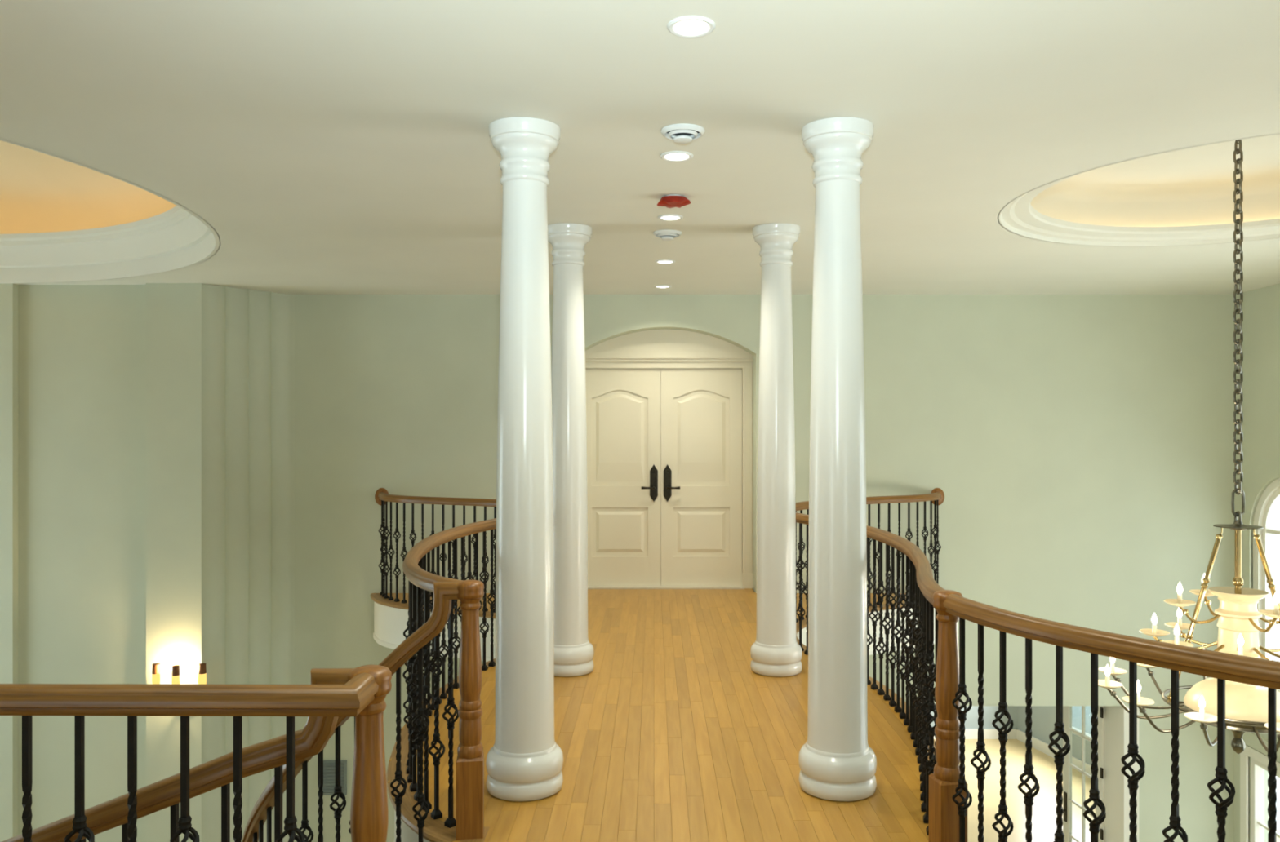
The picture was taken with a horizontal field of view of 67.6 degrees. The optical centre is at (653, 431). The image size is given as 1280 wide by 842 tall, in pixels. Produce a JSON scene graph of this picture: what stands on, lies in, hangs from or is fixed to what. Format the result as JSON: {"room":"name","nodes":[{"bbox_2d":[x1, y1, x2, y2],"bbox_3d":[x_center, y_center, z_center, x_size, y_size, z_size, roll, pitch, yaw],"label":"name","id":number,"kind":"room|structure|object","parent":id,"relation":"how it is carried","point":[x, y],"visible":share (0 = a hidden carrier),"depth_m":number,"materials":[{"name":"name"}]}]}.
{"room":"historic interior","nodes":[
{"label":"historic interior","id":0,"kind":"room"},
{"bbox_2d":[0,283,294,841],"bbox_3d":[-6.940,1.952,9.895,6.320,6.835,1.210,0,0,0],"label":"wall","id":1,"kind":"structure","parent":0,"point":[147,432],"depth_m":9.39,"materials":[{"name":"green paint"}]},
{"bbox_2d":[151,663,206,684],"bbox_3d":[-4.567,2.485,9.182,0.535,0.495,0.215,0,0,0],"label":"wall sconce","id":2,"kind":"object","parent":1,"relation":"attached to","point":[156,667],"visible":0.44,"depth_m":9.16,"materials":[{"name":"yellow glass"}]},
{"bbox_2d":[0,0,1279,294],"bbox_3d":[-2.000,-2.195,3.725,16.600,1.500,13.850,0,0,0],"label":"ceiling","id":3,"kind":"structure","parent":0,"point":[288,147],"depth_m":4.69,"materials":[{"name":"paint"}]},
{"bbox_2d":[654,259,675,264],"bbox_3d":[0.095,-1.440,8.100,0.172,0.009,0.172,0,0,0],"label":"recessed light","id":4,"kind":"object","parent":3,"relation":"in","point":[660,261],"visible":1,"depth_m":8.09,"materials":[{"name":"white ceramic"}]},
{"bbox_2d":[653,229,682,240],"bbox_3d":[0.098,-1.417,6.930,0.212,0.055,0.212,0,0,0],"label":"ceiling vent","id":5,"kind":"object","parent":3,"relation":"in","point":[665,234],"visible":1,"depth_m":6.88,"materials":[{"name":"white plastic"}]},
{"bbox_2d":[657,214,683,221],"bbox_3d":[0.111,-1.440,6.430,0.172,0.009,0.172,0,0,0],"label":"recessed light","id":6,"kind":"object","parent":3,"relation":"in","point":[664,217],"visible":1,"depth_m":6.42,"materials":[{"name":"white ceramic"}]},
{"bbox_2d":[657,194,690,208],"bbox_3d":[0.122,-1.416,5.870,0.212,0.058,0.150,0,0,0],"label":"cover","id":7,"kind":"object","parent":3,"relation":"attached to","point":[672,201],"visible":1,"depth_m":5.83,"materials":[{"name":"red plastic"}]},
{"bbox_2d":[660,151,693,161],"bbox_3d":[0.120,-1.440,5.000,0.172,0.009,0.172,0,0,0],"label":"recessed light","id":8,"kind":"object","parent":3,"relation":"in","point":[672,156],"visible":1,"depth_m":5.00,"materials":[{"name":"white ceramic"}]},
{"bbox_2d":[661,123,705,143],"bbox_3d":[0.139,-1.417,4.580,0.212,0.055,0.212,0,0,0],"label":"ceiling vent","id":9,"kind":"object","parent":3,"relation":"in","point":[681,133],"visible":1,"depth_m":4.54,"materials":[{"name":"white plastic"}]},
{"bbox_2d":[666,15,715,37],"bbox_3d":[0.133,-1.440,3.400,0.172,0.009,0.172,0,0,0],"label":"recessed light","id":10,"kind":"object","parent":3,"relation":"in","point":[686,26],"visible":1,"depth_m":3.39,"materials":[{"name":"white ceramic"}]},
{"bbox_2d":[1097,139,1279,754],"bbox_3d":[3.700,0.073,6.050,1.648,3.943,1.648,0,0,-30],"label":"chandelier","id":11,"kind":"object","parent":3,"relation":"hanging from","point":[1246,705],"visible":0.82,"depth_m":6.02,"materials":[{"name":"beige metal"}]},
{"bbox_2d":[370,588,935,841],"bbox_3d":[-1.400,1.924,3.775,10.000,0.452,13.550,0,0,0],"label":"floor","id":12,"kind":"structure","parent":0,"point":[672,735],"depth_m":5.26,"materials":[{"name":"brown wood"}]},
{"bbox_2d":[0,665,391,841],"bbox_3d":[-2.451,1.164,2.485,3.499,1.072,0.276,0,0,0],"label":"landing railing","id":13,"kind":"object","parent":12,"relation":"on","point":[362,697],"visible":1,"depth_m":2.38,"materials":[{"name":"brown wood"}]},
{"bbox_2d":[64,826,94,841],"bbox_3d":[-1.438,1.034,2.392,0.066,0.091,0.066,0,0,-30],"label":"basket","id":14,"kind":"object","parent":13,"relation":"on","point":[85,832],"depth_m":2.38,"materials":[{"name":"metal"}]},
{"bbox_2d":[169,827,199,841],"bbox_3d":[-1.173,1.034,2.389,0.066,0.091,0.066,0,0,-30],"label":"basket","id":15,"kind":"object","parent":13,"relation":"on","point":[194,837],"depth_m":2.38,"materials":[{"name":"metal"}]},
{"bbox_2d":[275,828,305,841],"bbox_3d":[-0.908,1.034,2.386,0.066,0.091,0.066,0,0,-30],"label":"basket","id":16,"kind":"object","parent":13,"relation":"on","point":[291,833],"depth_m":2.37,"materials":[{"name":"metal"}]},
{"bbox_2d":[374,488,496,840],"bbox_3d":[-1.296,1.146,7.184,1.392,1.109,6.454,0,0,-18],"label":"balcony railing","id":17,"kind":"object","parent":12,"relation":"on","point":[469,822],"visible":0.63,"depth_m":4.40,"materials":[{"name":"brown wood"}]},
{"bbox_2d":[402,668,417,684],"bbox_3d":[-1.213,1.214,4.753,0.066,0.091,0.066,0,0,44],"label":"basket","id":18,"kind":"object","parent":17,"relation":"on","point":[406,680],"depth_m":4.74,"materials":[{"name":"metal"}]},
{"bbox_2d":[403,698,417,714],"bbox_3d":[-1.242,1.399,4.872,0.066,0.091,0.066,0,0,-44],"label":"basket","id":19,"kind":"object","parent":17,"relation":"on","point":[406,708],"depth_m":4.86,"materials":[{"name":"metal"}]},
{"bbox_2d":[403,712,417,728],"bbox_3d":[-1.177,1.399,4.636,0.066,0.091,0.066,0,0,40],"label":"basket","id":20,"kind":"object","parent":17,"relation":"on","point":[408,724],"depth_m":4.62,"materials":[{"name":"metal"}]},
{"bbox_2d":[406,680,417,697],"bbox_3d":[-1.134,1.214,4.522,0.073,0.091,0.074,0,0,-23],"label":"basket","id":21,"kind":"object","parent":17,"relation":"on","point":[411,695],"depth_m":4.51,"materials":[{"name":"metal"}]},
{"bbox_2d":[410,726,423,744],"bbox_3d":[-1.085,1.399,4.410,0.066,0.091,0.066,0,0,31],"label":"basket","id":22,"kind":"object","parent":17,"relation":"on","point":[415,740],"depth_m":4.40,"materials":[{"name":"metal"}]},
{"bbox_2d":[411,648,423,665],"bbox_3d":[-1.085,1.034,4.411,0.073,0.091,0.074,0,0,-28],"label":"basket","id":23,"kind":"object","parent":17,"relation":"on","point":[416,663],"depth_m":4.40,"materials":[{"name":"metal"}]},
{"bbox_2d":[417,692,434,711],"bbox_3d":[-1.026,1.214,4.304,0.066,0.091,0.066,0,0,26],"label":"basket","id":24,"kind":"object","parent":17,"relation":"on","point":[424,694],"depth_m":4.29,"materials":[{"name":"metal"}]},
{"bbox_2d":[422,601,431,613],"bbox_3d":[-1.343,1.034,5.596,0.066,0.091,0.066,0,0,-35],"label":"basket","id":25,"kind":"object","parent":17,"relation":"on","point":[429,605],"depth_m":5.59,"materials":[{"name":"metal"}]},
{"bbox_2d":[430,654,438,667],"bbox_3d":[-1.350,1.399,5.840,0.066,0.091,0.066,0,0,-31],"label":"basket","id":26,"kind":"object","parent":17,"relation":"on","point":[431,655],"depth_m":5.83,"materials":[{"name":"metal"}]},
{"bbox_2d":[427,740,444,759],"bbox_3d":[-0.957,1.399,4.204,0.066,0.091,0.066,0,0,22],"label":"basket","id":27,"kind":"object","parent":17,"relation":"on","point":[433,745],"depth_m":4.19,"materials":[{"name":"metal"}]},
{"bbox_2d":[427,657,444,676],"bbox_3d":[-0.957,1.034,4.204,0.066,0.091,0.066,0,0,22],"label":"basket","id":28,"kind":"object","parent":17,"relation":"on","point":[433,660],"depth_m":4.19,"materials":[{"name":"metal"}]},
{"bbox_2d":[439,644,448,658],"bbox_3d":[-1.340,1.399,6.083,0.066,0.091,0.066,0,0,-26],"label":"basket","id":29,"kind":"object","parent":17,"relation":"on","point":[444,656],"depth_m":6.07,"materials":[{"name":"metal"}]},
{"bbox_2d":[442,704,458,724],"bbox_3d":[-0.875,1.214,4.113,0.066,0.091,0.066,0,0,9],"label":"basket","id":30,"kind":"object","parent":17,"relation":"on","point":[446,711],"depth_m":4.10,"materials":[{"name":"metal"}]},
{"bbox_2d":[453,636,460,649],"bbox_3d":[-1.312,1.399,6.326,0.066,0.091,0.066,0,0,-22],"label":"basket","id":31,"kind":"object","parent":17,"relation":"on","point":[455,638],"depth_m":6.32,"materials":[{"name":"metal"}]},
{"bbox_2d":[479,622,488,634],"bbox_3d":[-1.208,1.399,6.802,0.066,0.091,0.066,0,0,-15],"label":"basket","id":32,"kind":"object","parent":17,"relation":"on","point":[484,624],"depth_m":6.79,"materials":[{"name":"metal"}]},
{"bbox_2d":[479,571,488,582],"bbox_3d":[-1.208,1.034,6.802,0.066,0.091,0.066,0,0,-15],"label":"basket","id":33,"kind":"object","parent":17,"relation":"on","point":[484,572],"depth_m":6.79,"materials":[{"name":"metal"}]},
{"bbox_2d":[487,594,495,605],"bbox_3d":[-1.173,1.214,6.919,0.066,0.091,0.066,0,0,-13],"label":"basket","id":34,"kind":"object","parent":17,"relation":"on","point":[493,602],"depth_m":6.91,"materials":[{"name":"metal"}]},
{"bbox_2d":[485,116,563,802],"bbox_3d":[-0.615,0.128,4.550,0.366,3.144,0.366,0,0,0],"label":"column","id":35,"kind":"structure","parent":12,"relation":"on","point":[524,763],"depth_m":4.44,"materials":[{"name":"paint"}]},
{"bbox_2d":[547,222,594,677],"bbox_3d":[-0.608,0.128,6.780,0.366,3.144,0.366,0,0,0],"label":"column","id":36,"kind":"structure","parent":12,"relation":"on","point":[574,654],"depth_m":6.67,"materials":[{"name":"paint"}]},
{"bbox_2d":[587,586,744,589],"bbox_3d":[0.073,1.694,10.380,1.810,0.016,0.160,0,0,0],"label":"threshold","id":37,"kind":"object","parent":12,"relation":"on","point":[660,587],"depth_m":10.31,"materials":[{"name":"wood"}]},
{"bbox_2d":[750,222,802,677],"bbox_3d":[0.868,0.128,6.780,0.366,3.144,0.366,0,0,0],"label":"column","id":38,"kind":"structure","parent":12,"relation":"on","point":[775,652],"depth_m":6.67,"materials":[{"name":"paint"}]},
{"bbox_2d":[798,116,876,802],"bbox_3d":[0.874,0.128,4.550,0.366,3.144,0.366,0,0,0],"label":"column","id":39,"kind":"structure","parent":12,"relation":"on","point":[837,761],"depth_m":4.44,"materials":[{"name":"paint"}]},
{"bbox_2d":[795,488,1279,841],"bbox_3d":[2.229,1.147,5.887,2.361,1.105,8.327,0,0,0],"label":"balcony railing","id":40,"kind":"object","parent":12,"relation":"on","point":[944,796],"visible":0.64,"depth_m":3.64,"materials":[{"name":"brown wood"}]},
{"bbox_2d":[795,607,804,617],"bbox_3d":[1.136,1.399,7.404,0.066,0.091,0.066,0,0,45],"label":"basket","id":41,"kind":"object","parent":40,"relation":"on","point":[798,608],"depth_m":7.39,"materials":[{"name":"metal"}]},
{"bbox_2d":[795,560,804,570],"bbox_3d":[1.136,1.034,7.404,0.066,0.091,0.066,0,0,45],"label":"basket","id":42,"kind":"object","parent":40,"relation":"on","point":[798,561],"depth_m":7.39,"materials":[{"name":"metal"}]},
{"bbox_2d":[868,609,879,622],"bbox_3d":[1.455,1.214,6.301,0.066,0.091,0.066,0,0,-38],"label":"basket","id":43,"kind":"object","parent":40,"relation":"on","point":[873,611],"depth_m":6.29,"materials":[{"name":"metal"}]},
{"bbox_2d":[875,641,885,655],"bbox_3d":[1.468,1.399,6.173,0.066,0.091,0.066,0,0,-35],"label":"basket","id":44,"kind":"object","parent":40,"relation":"on","point":[879,642],"depth_m":6.16,"materials":[{"name":"metal"}]},
{"bbox_2d":[875,585,885,598],"bbox_3d":[1.468,1.034,6.173,0.066,0.091,0.066,0,0,-35],"label":"basket","id":45,"kind":"object","parent":40,"relation":"on","point":[879,586],"depth_m":6.16,"materials":[{"name":"metal"}]},
{"bbox_2d":[880,617,891,630],"bbox_3d":[1.476,1.214,6.045,0.066,0.091,0.066,0,0,-32],"label":"basket","id":46,"kind":"object","parent":40,"relation":"on","point":[885,618],"depth_m":6.03,"materials":[{"name":"metal"}]},
{"bbox_2d":[886,650,897,664],"bbox_3d":[1.480,1.399,5.918,0.066,0.091,0.066,0,0,-31],"label":"basket","id":47,"kind":"object","parent":40,"relation":"on","point":[891,652],"depth_m":5.91,"materials":[{"name":"metal"}]},
{"bbox_2d":[886,591,897,605],"bbox_3d":[1.480,1.034,5.918,0.066,0.091,0.066,0,0,-31],"label":"basket","id":48,"kind":"object","parent":40,"relation":"on","point":[891,593],"depth_m":5.90,"materials":[{"name":"metal"}]},
{"bbox_2d":[891,625,902,639],"bbox_3d":[1.480,1.214,5.790,0.066,0.091,0.066,0,0,-29],"label":"basket","id":49,"kind":"object","parent":40,"relation":"on","point":[896,626],"depth_m":5.78,"materials":[{"name":"metal"}]},
{"bbox_2d":[896,600,906,613],"bbox_3d":[1.477,1.034,5.662,0.066,0.091,0.066,0,0,-28],"label":"basket","id":50,"kind":"object","parent":40,"relation":"on","point":[900,601],"depth_m":5.65,"materials":[{"name":"metal"}]},
{"bbox_2d":[896,661,909,675],"bbox_3d":[1.477,1.399,5.662,0.066,0.091,0.066,0,0,-28],"label":"basket","id":51,"kind":"object","parent":40,"relation":"on","point":[900,662],"depth_m":5.65,"materials":[{"name":"metal"}]},
{"bbox_2d":[901,634,909,648],"bbox_3d":[1.468,1.214,5.534,0.066,0.091,0.066,0,0,-25],"label":"basket","id":52,"kind":"object","parent":40,"relation":"on","point":[905,635],"depth_m":5.52,"materials":[{"name":"metal"}]},
{"bbox_2d":[904,671,912,686],"bbox_3d":[1.456,1.399,5.407,0.066,0.091,0.066,0,0,-24],"label":"basket","id":53,"kind":"object","parent":40,"relation":"on","point":[908,683],"depth_m":5.40,"materials":[{"name":"metal"}]},
{"bbox_2d":[904,607,916,622],"bbox_3d":[1.456,1.034,5.407,0.066,0.091,0.066,0,0,-24],"label":"basket","id":54,"kind":"object","parent":40,"relation":"on","point":[908,619],"depth_m":5.40,"materials":[{"name":"metal"}]},
{"bbox_2d":[907,644,915,658],"bbox_3d":[1.439,1.214,5.280,0.066,0.091,0.066,0,0,-22],"label":"basket","id":55,"kind":"object","parent":40,"relation":"on","point":[912,656],"depth_m":5.27,"materials":[{"name":"metal"}]},
{"bbox_2d":[910,683,917,698],"bbox_3d":[1.419,1.399,5.153,0.066,0.091,0.066,0,0,-20],"label":"basket","id":56,"kind":"object","parent":40,"relation":"on","point":[914,696],"depth_m":5.14,"materials":[{"name":"metal"}]},
{"bbox_2d":[910,616,917,631],"bbox_3d":[1.419,1.034,5.153,0.066,0.091,0.066,0,0,-20],"label":"basket","id":57,"kind":"object","parent":40,"relation":"on","point":[914,628],"depth_m":5.14,"materials":[{"name":"metal"}]},
{"bbox_2d":[911,654,919,670],"bbox_3d":[1.396,1.214,5.027,0.066,0.091,0.066,0,0,-20],"label":"basket","id":58,"kind":"object","parent":40,"relation":"on","point":[916,667],"depth_m":5.02,"materials":[{"name":"metal"}]},
{"bbox_2d":[913,625,920,639],"bbox_3d":[1.371,1.034,4.902,0.066,0.091,0.066,0,0,-19],"label":"basket","id":59,"kind":"object","parent":40,"relation":"on","point":[918,626],"depth_m":4.89,"materials":[{"name":"metal"}]},
{"bbox_2d":[913,696,921,712],"bbox_3d":[1.371,1.399,4.902,0.066,0.091,0.066,0,0,-19],"label":"basket","id":60,"kind":"object","parent":40,"relation":"on","point":[917,708],"depth_m":4.90,"materials":[{"name":"metal"}]},
{"bbox_2d":[915,635,922,652],"bbox_3d":[1.315,1.034,4.652,0.066,0.091,0.066,0,0,-16],"label":"basket","id":61,"kind":"object","parent":40,"relation":"on","point":[920,638],"depth_m":4.65,"materials":[{"name":"metal"}]},
{"bbox_2d":[916,679,922,696],"bbox_3d":[1.282,1.214,4.528,0.066,0.091,0.066,0,0,-15],"label":"basket","id":62,"kind":"object","parent":40,"relation":"on","point":[921,682],"depth_m":4.52,"materials":[{"name":"metal"}]},
{"bbox_2d":[916,725,924,744],"bbox_3d":[1.248,1.399,4.405,0.066,0.091,0.066,0,0,-16],"label":"basket","id":63,"kind":"object","parent":40,"relation":"on","point":[921,739],"depth_m":4.40,"materials":[{"name":"metal"}]},
{"bbox_2d":[916,693,926,712],"bbox_3d":[1.217,1.214,4.281,0.066,0.091,0.066,0,0,-18],"label":"basket","id":64,"kind":"object","parent":40,"relation":"on","point":[922,706],"depth_m":4.27,"materials":[{"name":"metal"}]},
{"bbox_2d":[915,668,928,681],"bbox_3d":[1.345,1.214,4.776,0.066,0.091,0.066,0,0,-18],"label":"basket","id":65,"kind":"object","parent":40,"relation":"on","point":[916,673],"depth_m":4.77,"materials":[{"name":"metal"}]},
{"bbox_2d":[916,647,928,665],"bbox_3d":[1.248,1.034,4.405,0.066,0.091,0.066,0,0,-16],"label":"basket","id":66,"kind":"object","parent":40,"relation":"on","point":[921,659],"depth_m":4.40,"materials":[{"name":"metal"}]},
{"bbox_2d":[915,711,931,727],"bbox_3d":[1.315,1.399,4.652,0.066,0.091,0.066,0,0,-16],"label":"basket","id":67,"kind":"object","parent":40,"relation":"on","point":[920,713],"depth_m":4.65,"materials":[{"name":"metal"}]},
{"bbox_2d":[919,660,934,679],"bbox_3d":[1.192,1.034,4.155,0.066,0.091,0.066,0,0,-20],"label":"basket","id":68,"kind":"object","parent":40,"relation":"on","point":[926,677],"depth_m":4.15,"materials":[{"name":"metal"}]},
{"bbox_2d":[919,743,935,764],"bbox_3d":[1.192,1.399,4.155,0.066,0.091,0.066,0,0,-20],"label":"basket","id":69,"kind":"object","parent":40,"relation":"on","point":[924,757],"depth_m":4.15,"materials":[{"name":"metal"}]},
{"bbox_2d":[922,709,935,730],"bbox_3d":[1.171,1.214,4.029,0.066,0.091,0.066,0,0,-24],"label":"basket","id":70,"kind":"object","parent":40,"relation":"on","point":[928,726],"depth_m":4.02,"materials":[{"name":"metal"}]},
{"bbox_2d":[928,764,934,775],"bbox_3d":[1.158,1.399,3.902,0.066,0.091,0.066,0,0,-29],"label":"basket","id":71,"kind":"object","parent":40,"relation":"on","point":[930,771],"depth_m":3.90,"materials":[{"name":"metal"}]},
{"bbox_2d":[928,675,935,695],"bbox_3d":[1.158,1.034,3.902,0.066,0.091,0.066,0,0,-29],"label":"basket","id":72,"kind":"object","parent":40,"relation":"on","point":[933,677],"depth_m":3.89,"materials":[{"name":"metal"}]},
{"bbox_2d":[951,786,972,810],"bbox_3d":[1.177,1.399,3.647,0.066,0.091,0.066,0,0,-41],"label":"basket","id":73,"kind":"object","parent":40,"relation":"on","point":[962,788],"depth_m":3.63,"materials":[{"name":"metal"}]},
{"bbox_2d":[951,691,972,714],"bbox_3d":[1.177,1.034,3.647,0.066,0.091,0.066,0,0,-41],"label":"basket","id":74,"kind":"object","parent":40,"relation":"on","point":[957,697],"depth_m":3.63,"materials":[{"name":"metal"}]},
{"bbox_2d":[970,749,991,773],"bbox_3d":[1.205,1.214,3.522,0.066,0.091,0.066,0,0,44],"label":"basket","id":75,"kind":"object","parent":40,"relation":"on","point":[983,752],"depth_m":3.51,"materials":[{"name":"metal"}]},
{"bbox_2d":[991,813,1013,837],"bbox_3d":[1.242,1.399,3.400,0.066,0.091,0.066,0,0,41],"label":"basket","id":76,"kind":"object","parent":40,"relation":"on","point":[1003,833],"depth_m":3.39,"materials":[{"name":"metal"}]},
{"bbox_2d":[991,710,1013,734],"bbox_3d":[1.242,1.034,3.400,0.066,0.091,0.066,0,0,41],"label":"basket","id":77,"kind":"object","parent":40,"relation":"on","point":[1005,713],"depth_m":3.39,"materials":[{"name":"metal"}]},
{"bbox_2d":[1017,773,1039,798],"bbox_3d":[1.287,1.214,3.280,0.066,0.091,0.066,0,0,35],"label":"basket","id":78,"kind":"object","parent":40,"relation":"on","point":[1029,794],"depth_m":3.27,"materials":[{"name":"metal"}]},
{"bbox_2d":[1048,731,1070,757],"bbox_3d":[1.343,1.034,3.165,0.066,0.091,0.066,0,0,29],"label":"basket","id":79,"kind":"object","parent":40,"relation":"on","point":[1062,735],"depth_m":3.15,"materials":[{"name":"metal"}]},
{"bbox_2d":[1083,798,1106,826],"bbox_3d":[1.409,1.214,3.055,0.066,0.091,0.066,0,0,27],"label":"basket","id":80,"kind":"object","parent":40,"relation":"on","point":[1097,821],"depth_m":3.04,"materials":[{"name":"metal"}]},
{"bbox_2d":[1120,753,1145,781],"bbox_3d":[1.478,1.034,2.948,0.066,0.091,0.066,0,0,26],"label":"basket","id":81,"kind":"object","parent":40,"relation":"on","point":[1140,775],"depth_m":2.94,"materials":[{"name":"metal"}]},
{"bbox_2d":[1162,826,1187,841],"bbox_3d":[1.550,1.214,2.842,0.066,0.091,0.066,0,0,24],"label":"basket","id":82,"kind":"object","parent":40,"relation":"on","point":[1183,835],"depth_m":2.83,"materials":[{"name":"metal"}]},
{"bbox_2d":[1207,777,1235,808],"bbox_3d":[1.627,1.034,2.739,0.066,0.091,0.066,0,0,20],"label":"basket","id":83,"kind":"object","parent":40,"relation":"on","point":[1228,802],"depth_m":2.73,"materials":[{"name":"metal"}]},
{"bbox_3d":[-2.275,3.010,4.409,2.799,2.560,3.887,0,0,0],"label":"stair","id":84,"kind":"structure","parent":12,"relation":"attached to","visible":0},
{"bbox_2d":[1,668,354,841],"bbox_3d":[-2.600,2.157,4.018,1.290,3.046,4.552,0,0,-35],"label":"stair railing","id":85,"kind":"object","parent":84,"relation":"on","point":[309,741],"visible":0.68,"depth_m":2.54,"materials":[{"name":"brown wood"}]},
{"bbox_2d":[241,582,460,841],"bbox_3d":[-1.647,2.157,4.661,0.627,3.046,2.082,0,0,-37],"label":"stair railing","id":86,"kind":"object","parent":84,"relation":"on","point":[444,593],"visible":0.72,"depth_m":4.04,"materials":[{"name":"brown wood"}]},
{"bbox_2d":[297,826,313,841],"bbox_3d":[-1.533,1.776,4.196,0.066,0.091,0.066,0,0,0],"label":"basket","id":87,"kind":"object","parent":86,"relation":"on","point":[311,834],"depth_m":4.19,"materials":[{"name":"metal"}]},
{"bbox_2d":[329,792,346,813],"bbox_3d":[-1.360,1.596,4.111,0.066,0.091,0.066,0,0,-9],"label":"basket","id":88,"kind":"object","parent":86,"relation":"on","point":[338,811],"depth_m":4.10,"materials":[{"name":"metal"}]},
{"bbox_2d":[390,777,407,799],"bbox_3d":[-1.080,1.506,4.040,0.066,0.091,0.066,0,0,-23],"label":"basket","id":89,"kind":"object","parent":86,"relation":"on","point":[400,795],"depth_m":4.03,"materials":[{"name":"metal"}]},
{"bbox_2d":[412,800,429,822],"bbox_3d":[-0.984,1.601,4.031,0.066,0.091,0.066,0,0,-28],"label":"basket","id":90,"kind":"object","parent":86,"relation":"on","point":[421,803],"depth_m":4.02,"materials":[{"name":"metal"}]},
{"bbox_2d":[412,715,429,735],"bbox_3d":[-0.984,1.236,4.031,0.066,0.091,0.066,0,0,-28],"label":"basket","id":91,"kind":"object","parent":86,"relation":"on","point":[422,732],"depth_m":4.02,"materials":[{"name":"metal"}]},
{"bbox_2d":[585,329,753,358],"bbox_3d":[0.125,0.253,10.405,2.100,2.915,0.190,0,0,0],"label":"wall","id":92,"kind":"structure","parent":0,"point":[652,344],"depth_m":10.31,"materials":[{"name":"beige paint"}]},
{"bbox_2d":[585,368,660,586],"bbox_3d":[-0.370,0.501,10.382,0.883,2.373,0.137,0,0,0],"label":"door","id":93,"kind":"structure","parent":92,"relation":"in","point":[623,406],"depth_m":10.40,"materials":[{"name":"beige paint"}]},
{"bbox_2d":[585,358,753,588],"bbox_3d":[0.066,0.445,10.383,2.055,2.510,0.135,0,0,0],"label":"trim","id":94,"kind":"structure","parent":92,"relation":"attached to","point":[746,365],"depth_m":10.36,"materials":[{"name":"beige paint"}]},
{"bbox_2d":[660,368,742,586],"bbox_3d":[0.516,0.501,10.382,0.883,2.373,0.137,0,0,0],"label":"door","id":95,"kind":"structure","parent":92,"relation":"in","point":[701,409],"depth_m":10.40,"materials":[{"name":"beige paint"}]},
{"bbox_2d":[294,294,1233,841],"bbox_3d":[1.260,1.952,10.260,10.080,6.835,0.420,0,0,0],"label":"wall","id":96,"kind":"structure","parent":0,"point":[1078,448],"depth_m":10.05,"materials":[{"name":"green paint"}]},
{"bbox_2d":[322,760,346,795],"bbox_3d":[-3.370,3.640,10.040,0.280,0.360,0.020,0,0,0],"label":"air vent","id":97,"kind":"object","parent":96,"relation":"in","point":[329,766],"visible":0.64,"depth_m":10.04,"materials":[{"name":"grey metal"}]},
{"bbox_2d":[1062,706,1104,841],"bbox_3d":[4.841,4.135,10.822,0.111,2.440,0.802,0,0,-7],"label":"glazed door","id":98,"kind":"structure","parent":96,"relation":"in","point":[1067,711],"depth_m":10.84,"materials":[{"name":"white paint"}]},
{"bbox_2d":[1104,706,1139,841],"bbox_3d":[3.700,4.130,10.255,2.780,2.480,0.470,0,0,0],"label":"trim","id":99,"kind":"structure","parent":96,"relation":"attached to","point":[1117,796],"depth_m":10.15,"materials":[{"name":"white paint"}]},
{"bbox_2d":[930,706,1092,734],"bbox_3d":[4.250,3.735,16.800,7.500,3.270,0.200,0,0,0],"label":"wall","id":100,"kind":"structure","parent":0,"point":[971,722],"depth_m":16.70,"materials":[{"name":"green paint"}]},
{"bbox_2d":[933,728,1016,739],"bbox_3d":[3.500,5.285,16.685,5.800,0.170,0.030,0,0,0],"label":"baseboard","id":101,"kind":"structure","parent":100,"relation":"attached to","point":[970,734],"depth_m":16.67,"materials":[{"name":"white paint"}]},
{"bbox_2d":[1017,706,1092,765],"bbox_3d":[6.700,3.735,15.700,0.194,3.270,2.522,0,0,-14],"label":"wall","id":102,"kind":"structure","parent":0,"point":[1043,718],"depth_m":15.91,"materials":[{"name":"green paint"}]},
{"bbox_2d":[933,739,1279,841],"bbox_3d":[-0.950,5.420,7.000,18.700,0.100,20.400,0,0,0],"label":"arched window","id":103,"kind":"structure","parent":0,"point":[1044,816],"depth_m":14.17,"materials":[{"name":"stone"}]},
{"bbox_2d":[1233,284,1279,841],"bbox_3d":[6.210,1.952,3.650,0.220,6.835,13.700,0,0,0],"label":"wall","id":104,"kind":"structure","parent":0,"point":[1260,307],"depth_m":9.67,"materials":[{"name":"green paint"}]},
{"bbox_2d":[1240,744,1279,841],"bbox_3d":[6.147,4.245,9.075,0.145,2.050,1.650,0,0,0],"label":"window","id":105,"kind":"structure","parent":104,"relation":"in","point":[1259,761],"depth_m":9.74,"materials":[{"name":"white paint"}]},
{"bbox_2d":[1241,461,1279,692],"bbox_3d":[6.150,1.420,9.180,0.220,2.280,1.460,0,0,0],"label":"window","id":106,"kind":"structure","parent":104,"relation":"in","point":[1267,504],"depth_m":9.66,"materials":[{"name":"white paint"}]},
{"bbox_2d":[1242,733,1279,762],"bbox_3d":[6.080,3.130,9.075,0.060,0.140,1.750,0,0,0],"label":"trim","id":107,"kind":"structure","parent":104,"relation":"attached to","point":[1251,740],"depth_m":9.60,"materials":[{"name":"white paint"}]},
{"bbox_3d":[6.728,3.735,12.485,0.543,3.270,4.030,0,0,0],"label":"wall","id":108,"kind":"structure","parent":0,"visible":0},
{"bbox_2d":[1015,728,1092,776],"bbox_3d":[6.610,5.285,13.585,0.580,0.170,6.230,0,0,0],"label":"baseboard","id":109,"kind":"structure","parent":108,"relation":"attached to","point":[1037,744],"depth_m":15.93,"materials":[{"name":"white paint"}]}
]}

